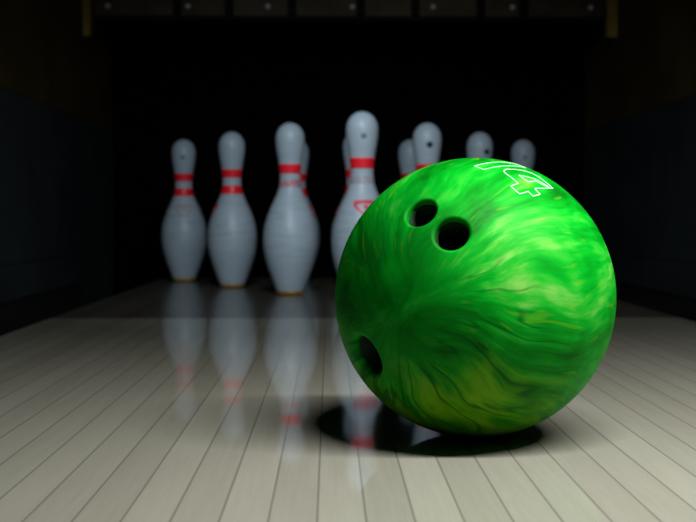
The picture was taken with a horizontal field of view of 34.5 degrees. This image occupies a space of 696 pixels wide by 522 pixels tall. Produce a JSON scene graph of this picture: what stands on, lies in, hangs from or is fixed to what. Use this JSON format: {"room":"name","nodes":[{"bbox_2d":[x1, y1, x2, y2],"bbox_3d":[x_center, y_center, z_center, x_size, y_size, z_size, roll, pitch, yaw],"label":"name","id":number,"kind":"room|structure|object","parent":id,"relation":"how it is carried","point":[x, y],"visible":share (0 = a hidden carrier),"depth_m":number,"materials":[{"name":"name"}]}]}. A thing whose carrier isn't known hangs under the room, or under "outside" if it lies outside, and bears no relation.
{"room":"sports facility","nodes":[
{"label":"sports facility","id":0,"kind":"room"},
{"bbox_2d":[0,0,113,302],"bbox_3d":[-0.778,-0.691,2.723,0.050,1.690,1.920,0,2,-1],"label":"wall","id":1,"kind":"structure","parent":0,"point":[57,211],"depth_m":2.90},
{"bbox_2d":[83,0,91,37],"bbox_3d":[-0.765,-0.852,3.246,0.036,0.400,0.044,0,2,-1],"label":"post","id":2,"kind":"object","parent":1,"relation":"attached to","point":[87,4],"visible":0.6,"depth_m":3.23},
{"bbox_2d":[93,0,603,23],"bbox_3d":[0.004,-0.814,3.292,1.491,0.220,0.080,0,2,-1],"label":"beam","id":3,"kind":"structure","parent":1,"relation":"attached to","point":[105,11],"depth_m":3.27,"materials":[{"name":"metal"}]},
{"bbox_2d":[0,281,695,521],"bbox_3d":[0.045,0.176,1.003,1.539,0.090,4.390,0,2,-1],"label":"floor","id":4,"kind":"structure","parent":0,"point":[102,419],"depth_m":0.87,"materials":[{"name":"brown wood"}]},
{"bbox_2d":[335,158,615,437],"bbox_3d":[0.098,0.028,0.872,0.216,0.216,0.216,0,2,-1],"label":"ball","id":5,"kind":"object","parent":4,"relation":"on","point":[475,297],"visible":1,"depth_m":0.79,"materials":[{"name":"plastic resin"}]},
{"bbox_2d":[111,23,584,294],"bbox_3d":[0.003,-0.681,3.662,1.642,1.780,0.046,0,2,-1],"label":"wall","id":6,"kind":"structure","parent":0,"point":[198,83],"depth_m":3.66,"materials":[{"name":"black"}]},
{"bbox_2d":[53,278,678,317],"bbox_3d":[0.021,0.107,2.550,1.071,0.070,1.294,0,2,-1],"label":"deck","id":7,"kind":"object","parent":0,"point":[164,297],"visible":0.32,"depth_m":2.25,"materials":[{"name":"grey wood"}]},
{"bbox_2d":[161,139,206,280],"bbox_3d":[-0.442,-0.137,3.015,0.121,0.381,0.121,0,2,-1],"label":"pin","id":8,"kind":"object","parent":7,"relation":"on","point":[183,233],"visible":1,"depth_m":2.98,"materials":[{"name":"plastic"}]},
{"bbox_2d":[207,132,256,286],"bbox_3d":[-0.285,-0.127,2.754,0.121,0.381,0.121,-1,2,-24],"label":"pin","id":9,"kind":"object","parent":7,"relation":"on","point":[232,234],"visible":1,"depth_m":2.72,"materials":[{"name":"plastic"}]},
{"bbox_2d":[263,123,316,294],"bbox_3d":[-0.129,-0.117,2.492,0.121,0.381,0.121,0,2,-1],"label":"pin","id":10,"kind":"object","parent":7,"relation":"on","point":[290,230],"visible":1,"depth_m":2.46,"materials":[{"name":"white plastic"}]},
{"bbox_2d":[300,143,319,265],"bbox_3d":[-0.137,-0.137,3.020,0.121,0.381,0.121,0,2,-1],"label":"pin","id":11,"kind":"object","parent":7,"relation":"on","point":[305,159],"visible":0.16,"depth_m":3.00,"materials":[{"name":"plastic"}]},
{"bbox_2d":[331,138,350,242],"bbox_3d":[0.019,-0.127,2.759,0.121,0.381,0.121,0,2,-1],"label":"pin","id":12,"kind":"object","parent":7,"relation":"on","point":[345,148],"visible":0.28,"depth_m":2.74,"materials":[{"name":"plastic"}]},
{"bbox_2d":[332,111,378,271],"bbox_3d":[0.028,-0.107,2.231,0.121,0.381,0.121,1,2,25],"label":"pin","id":13,"kind":"object","parent":7,"relation":"on","point":[361,127],"visible":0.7,"depth_m":2.20,"materials":[{"name":"plastic"}]},
{"bbox_2d":[398,139,415,178],"bbox_3d":[0.168,-0.137,3.025,0.121,0.381,0.121,0,2,-1],"label":"pin","id":14,"kind":"object","parent":7,"relation":"on","point":[407,164],"visible":0.25,"depth_m":3.00,"materials":[{"name":"plastic"}]},
{"bbox_2d":[413,123,441,170],"bbox_3d":[0.176,-0.117,2.497,0.121,0.381,0.121,0,2,-1],"label":"pin","id":15,"kind":"object","parent":7,"relation":"on","point":[427,138],"visible":0.31,"depth_m":2.47,"materials":[{"name":"white plastic"}]},
{"bbox_2d":[466,132,492,158],"bbox_3d":[0.324,-0.127,2.763,0.121,0.381,0.121,0,2,-1],"label":"pin","id":16,"kind":"object","parent":7,"relation":"on","point":[479,144],"visible":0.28,"depth_m":2.73,"materials":[{"name":"plastic"}]},
{"bbox_2d":[511,140,534,169],"bbox_3d":[0.472,-0.137,3.030,0.121,0.381,0.121,1,2,26],"label":"pin","id":17,"kind":"object","parent":7,"relation":"on","point":[522,151],"visible":0.19,"depth_m":3.00,"materials":[{"name":"plastic"}]},
{"bbox_2d":[583,0,695,297],"bbox_3d":[0.812,-0.692,2.749,0.050,1.690,1.920,0,2,-1],"label":"wall","id":18,"kind":"structure","parent":0,"point":[639,170],"depth_m":2.97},
{"bbox_2d":[605,0,617,38],"bbox_3d":[0.774,-0.853,3.271,0.036,0.400,0.044,0,2,-1],"label":"post","id":19,"kind":"object","parent":18,"relation":"attached to","point":[611,6],"visible":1,"depth_m":3.26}
]}

